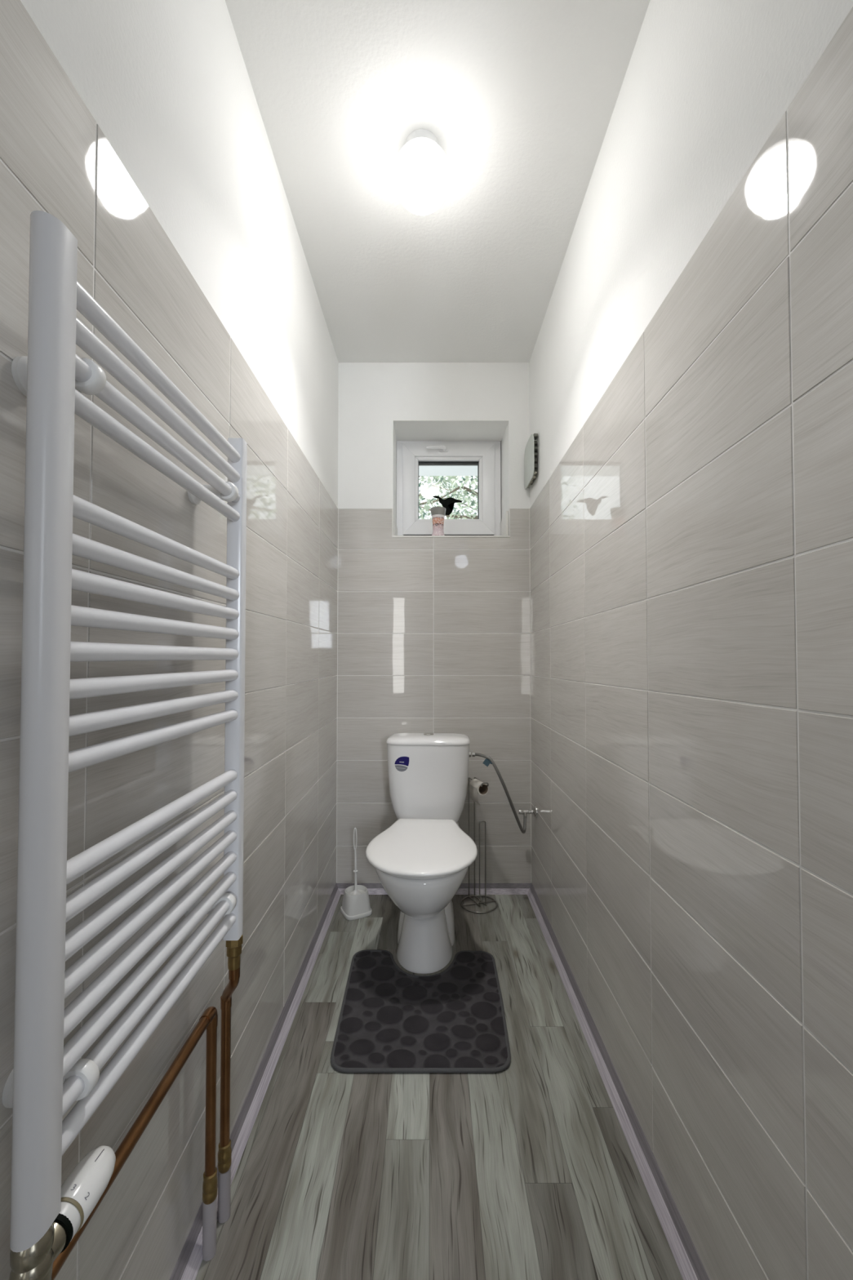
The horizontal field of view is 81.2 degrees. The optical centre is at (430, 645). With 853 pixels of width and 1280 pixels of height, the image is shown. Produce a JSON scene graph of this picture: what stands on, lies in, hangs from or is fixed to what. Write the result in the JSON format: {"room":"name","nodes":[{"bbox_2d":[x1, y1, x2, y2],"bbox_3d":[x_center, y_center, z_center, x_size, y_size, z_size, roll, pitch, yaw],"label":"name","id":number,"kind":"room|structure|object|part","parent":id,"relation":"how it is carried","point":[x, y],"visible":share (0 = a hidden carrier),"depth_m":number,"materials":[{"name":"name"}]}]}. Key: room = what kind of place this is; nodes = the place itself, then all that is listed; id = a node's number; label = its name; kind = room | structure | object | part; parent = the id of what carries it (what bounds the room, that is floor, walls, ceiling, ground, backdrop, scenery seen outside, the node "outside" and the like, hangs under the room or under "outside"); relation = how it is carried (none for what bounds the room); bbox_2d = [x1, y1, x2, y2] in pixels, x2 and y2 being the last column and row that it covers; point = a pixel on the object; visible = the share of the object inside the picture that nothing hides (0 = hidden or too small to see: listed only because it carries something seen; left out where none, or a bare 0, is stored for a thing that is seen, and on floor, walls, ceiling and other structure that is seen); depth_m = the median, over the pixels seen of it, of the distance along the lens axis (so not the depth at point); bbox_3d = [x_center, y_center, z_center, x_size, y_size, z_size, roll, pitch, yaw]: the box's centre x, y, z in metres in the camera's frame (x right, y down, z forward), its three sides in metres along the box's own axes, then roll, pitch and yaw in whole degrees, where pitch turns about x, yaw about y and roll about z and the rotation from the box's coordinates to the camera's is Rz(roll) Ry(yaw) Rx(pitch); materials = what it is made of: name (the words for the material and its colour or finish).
{"room":"bathroom","nodes":[
{"label":"bathroom","id":0,"kind":"room"},
{"bbox_2d":[0,0,338,1279],"bbox_3d":[-0.442,-0.129,1.191,0.002,2.510,2.335,0,-1,0],"label":"wall","id":1,"kind":"structure","parent":0,"point":[138,126],"depth_m":0.85,"materials":[{"name":"grey tile"}]},
{"bbox_2d":[1,210,247,1252],"bbox_3d":[-0.400,0.073,0.724,0.083,0.970,0.519,0,-1,0],"label":"towel radiator","id":2,"kind":"object","parent":1,"relation":"attached to","point":[47,1076],"visible":1,"depth_m":0.54,"materials":[{"name":"white metal"}]},
{"bbox_3d":[-0.377,0.068,0.482,0.030,0.968,0.036,0,-1,0],"label":"post","id":3,"kind":"part","parent":2,"relation":"part of","materials":[{"name":"white metal"}]},
{"bbox_2d":[8,1145,115,1279],"bbox_3d":[-0.377,0.602,0.514,0.042,0.095,0.129,0,-1,0],"label":"radiator valve","id":4,"kind":"object","parent":2,"relation":"attached to","point":[82,1190],"visible":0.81,"depth_m":0.51,"materials":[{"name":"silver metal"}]},
{"bbox_3d":[-0.377,0.078,0.965,0.030,0.954,0.037,0,-1,0],"label":"post","id":5,"kind":"part","parent":2,"relation":"part of","materials":[{"name":"white metal"}]},
{"bbox_2d":[51,1006,217,1279],"bbox_3d":[-0.406,0.878,0.694,0.049,0.472,0.482,0,-1,-4],"label":"copper pipe","id":6,"kind":"object","parent":1,"relation":"attached to","point":[208,1020],"visible":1,"depth_m":0.91,"materials":[{"name":"gold metal"}]},
{"bbox_2d":[169,883,341,1279],"bbox_3d":[-0.429,1.102,1.160,0.027,0.046,2.332,0,-1,0],"label":"baseboard","id":7,"kind":"structure","parent":1,"relation":"attached to","point":[188,1264],"depth_m":1.25,"materials":[{"name":"grey plastic"}]},
{"bbox_2d":[336,362,531,883],"bbox_3d":[0.097,-0.342,2.531,1.753,3.000,0.336,0,-1,0],"label":"wall","id":8,"kind":"structure","parent":0,"point":[433,633],"depth_m":2.36,"materials":[{"name":"grey tile"}]},
{"bbox_2d":[337,883,530,894],"bbox_3d":[0.015,1.132,2.317,0.909,0.042,0.024,0,-1,0],"label":"baseboard","id":9,"kind":"structure","parent":8,"relation":"attached to","point":[372,888],"depth_m":2.32,"materials":[{"name":"grey plastic"}]},
{"bbox_2d":[336,508,531,882],"bbox_3d":[0.015,0.228,2.349,0.915,1.761,0.003,0,-1,0],"label":"trim","id":10,"kind":"structure","parent":8,"relation":"attached to","point":[338,508],"depth_m":2.35,"materials":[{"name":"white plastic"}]},
{"bbox_2d":[430,506,445,535],"bbox_3d":[0.035,-0.592,2.410,0.075,0.140,0.075,0,-1,0],"label":"jar","id":11,"kind":"object","parent":8,"relation":"on","point":[437,513],"visible":0.92,"depth_m":2.38,"materials":[{"name":"glass"}]},
{"bbox_3d":[0.035,-0.644,2.411,0.075,0.036,0.075,0,-1,0],"label":"lid","id":12,"kind":"part","parent":11,"relation":"part of","materials":[{"name":"grey plastic"}]},
{"bbox_2d":[396,440,501,535],"bbox_3d":[0.094,-0.797,2.628,0.549,0.566,0.134,0,-1,0],"label":"window","id":13,"kind":"structure","parent":8,"relation":"in","point":[486,455],"depth_m":2.61,"materials":[{"name":"white plastic"}]},
{"bbox_3d":[0.034,-1.025,2.589,0.116,0.024,0.044,0,-1,0],"label":"handle","id":14,"kind":"part","parent":13,"relation":"part of","materials":[{"name":"white plastic"}]},
{"bbox_2d":[432,495,462,515],"bbox_3d":[0.086,-0.739,2.631,0.162,0.104,0.001,0,-1,0],"label":"decal","id":15,"kind":"object","parent":13,"relation":"attached to","point":[449,503],"visible":0.92,"depth_m":2.63,"materials":[{"name":"black plastic"}]},
{"bbox_2d":[391,508,510,537],"bbox_3d":[0.097,-0.583,2.374,0.562,0.138,0.015,0,-1,0],"label":"trim","id":16,"kind":"structure","parent":8,"relation":"attached to","point":[393,535],"depth_m":2.37,"materials":[{"name":"white tile"}]},
{"bbox_2d":[393,511,508,535],"bbox_3d":[0.097,-0.579,2.488,0.550,0.125,0.213,0,-1,0],"label":"trim","id":17,"kind":"structure","parent":8,"relation":"attached to","point":[504,522],"depth_m":2.43,"materials":[{"name":"white tile"}]},
{"bbox_2d":[225,0,650,362],"bbox_3d":[0.014,-1.386,1.151,0.915,0.001,2.475,0,-1,0],"label":"ceiling","id":18,"kind":"structure","parent":0,"point":[519,98],"depth_m":1.37,"materials":[{"name":"white paint"}]},
{"bbox_2d":[393,128,450,215],"bbox_3d":[-0.025,-1.297,1.377,0.157,0.166,0.157,0,-1,0],"label":"ceiling lamp","id":19,"kind":"object","parent":18,"relation":"attached to","point":[421,171],"visible":1,"depth_m":1.33,"materials":[{"name":"white glass"}]},
{"bbox_2d":[195,894,683,1279],"bbox_3d":[0.014,1.123,1.051,0.915,0.001,2.555,0,-1,0],"label":"floor","id":20,"kind":"structure","parent":0,"point":[527,1170],"depth_m":1.09,"materials":[{"name":"grey wood"}]},
{"bbox_2d":[217,934,242,1222],"bbox_3d":[-0.389,0.838,0.965,0.033,0.566,0.076,1,-2,-33],"label":"copper pipe","id":21,"kind":"object","parent":20,"relation":"on","point":[233,948],"visible":0.99,"depth_m":0.97,"materials":[{"name":"gold metal"}]},
{"bbox_2d":[340,884,372,920],"bbox_3d":[-0.322,1.102,2.146,0.118,0.094,0.118,1,-2,-28],"label":"brush holder","id":22,"kind":"object","parent":20,"relation":"on","point":[353,907],"visible":0.98,"depth_m":2.10,"materials":[{"name":"white plastic"}]},
{"bbox_2d":[350,827,360,894],"bbox_3d":[-0.325,0.931,2.154,0.046,0.285,0.046,0,-1,0],"label":"toilet brush","id":23,"kind":"object","parent":22,"relation":"on","point":[355,891],"visible":0.98,"depth_m":2.15,"materials":[{"name":"white plastic"}]},
{"bbox_3d":[-0.328,0.838,2.156,0.017,0.098,0.005,0,-1,0],"label":"eyelet handle","id":24,"kind":"part","parent":23,"relation":"part of","materials":[{"name":"white plastic"}]},
{"bbox_2d":[330,949,511,1072],"bbox_3d":[-0.027,1.130,1.583,0.516,0.010,0.544,0,-1,0],"label":"bath mat","id":25,"kind":"object","parent":20,"relation":"on","point":[392,1020],"visible":1,"depth_m":1.50,"materials":[{"name":"grey fabric"}]},
{"bbox_2d":[365,732,477,973],"bbox_3d":[-0.022,0.757,1.885,0.381,0.770,0.726,0,-1,3],"label":"toilet","id":26,"kind":"object","parent":20,"relation":"on","point":[421,861],"visible":1,"depth_m":1.79,"materials":[{"name":"white ceramic"}]},
{"bbox_3d":[-0.029,0.714,1.745,0.349,0.032,0.406,0,-1,3],"label":"seat","id":27,"kind":"part","parent":26,"relation":"part of","materials":[{"name":"white plastic"}]},
{"bbox_3d":[-0.029,0.697,1.746,0.381,0.042,0.444,0,-1,3],"label":"lid","id":28,"kind":"part","parent":26,"relation":"part of","materials":[{"name":"white plastic"}]},
{"bbox_3d":[-0.009,0.403,2.154,0.358,0.036,0.206,0,-1,3],"label":"cistern lid","id":29,"kind":"part","parent":26,"relation":"part of","materials":[{"name":"white ceramic"}]},
{"bbox_2d":[469,751,527,833],"bbox_3d":[0.311,0.636,2.126,0.290,0.365,0.118,1,-1,-21],"label":"hose","id":30,"kind":"object","parent":26,"relation":"attached to","point":[489,760],"visible":0.99,"depth_m":2.08,"materials":[{"name":"metal"}]},
{"bbox_2d":[460,777,497,913],"bbox_3d":[0.215,0.868,2.215,0.169,0.563,0.161,-1,-2,39],"label":"stand","id":31,"kind":"object","parent":20,"relation":"on","point":[487,784],"visible":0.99,"depth_m":2.20,"materials":[{"name":"metal"}]},
{"bbox_3d":[0.210,0.866,2.202,0.033,0.558,0.181,0,-1,-14],"label":"roll arm","id":32,"kind":"part","parent":31,"relation":"part of","materials":[{"name":"metal"}]},
{"bbox_2d":[469,778,488,804],"bbox_3d":[0.210,0.640,2.180,0.053,0.098,0.095,0,-1,-18],"label":"toilet roll","id":33,"kind":"object","parent":31,"relation":"hanging from","point":[475,788],"visible":1,"depth_m":2.17,"materials":[{"name":"paper"}]},
{"bbox_3d":[0.228,0.960,2.198,0.033,0.369,0.005,0,-1,-14],"label":"spare roll post","id":34,"kind":"part","parent":31,"relation":"part of","materials":[{"name":"metal"}]},
{"bbox_2d":[528,0,852,1279],"bbox_3d":[0.471,-0.129,1.191,0.002,2.510,2.335,0,-1,0],"label":"wall","id":35,"kind":"structure","parent":0,"point":[691,364],"depth_m":0.82,"materials":[{"name":"grey tile"}]},
{"bbox_2d":[518,804,537,817],"bbox_3d":[0.431,0.742,2.223,0.079,0.055,0.055,0,-1,0],"label":"angle valve","id":36,"kind":"object","parent":35,"relation":"attached to","point":[521,811],"visible":1,"depth_m":2.21,"materials":[{"name":"silver metal"}]},
{"bbox_3d":[0.402,0.742,2.223,0.021,0.023,0.023,0,-1,0],"label":"knob","id":37,"kind":"part","parent":36,"relation":"part of","materials":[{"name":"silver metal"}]},
{"bbox_3d":[0.463,0.742,2.223,0.015,0.055,0.055,0,-1,0],"label":"wall plate","id":38,"kind":"part","parent":36,"relation":"part of","materials":[{"name":"silver metal"}]},
{"bbox_2d":[524,433,537,489],"bbox_3d":[0.458,-0.833,2.261,0.029,0.199,0.212,0,-1,0],"label":"air vent","id":39,"kind":"object","parent":35,"relation":"attached to","point":[531,450],"visible":1,"depth_m":2.22,"materials":[{"name":"white plastic"}]},
{"bbox_2d":[527,883,709,1279],"bbox_3d":[0.459,1.102,1.160,0.027,0.046,2.332,0,-1,0],"label":"baseboard","id":40,"kind":"structure","parent":35,"relation":"attached to","point":[691,1267],"depth_m":1.14,"materials":[{"name":"grey plastic"}]},
{"label":"outside","id":41,"kind":"structure","parent":0,"visible":0},
{"label":"ground","id":42,"kind":"structure","parent":41,"visible":0},
{"bbox_2d":[418,475,477,519],"bbox_3d":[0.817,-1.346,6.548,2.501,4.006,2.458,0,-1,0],"label":"tree","id":43,"kind":"object","parent":42,"relation":"on","point":[454,483],"visible":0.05,"depth_m":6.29,"materials":[{"name":"green plant"}]},
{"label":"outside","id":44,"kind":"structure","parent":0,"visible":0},
{"bbox_2d":[418,465,477,475],"bbox_3d":[0.000,-1.490,3.487,5.000,0.060,1.500,0,-1,0],"label":"roof","id":45,"kind":"structure","parent":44,"point":[424,470],"depth_m":4.11,"materials":[{"name":"white"}]}
]}

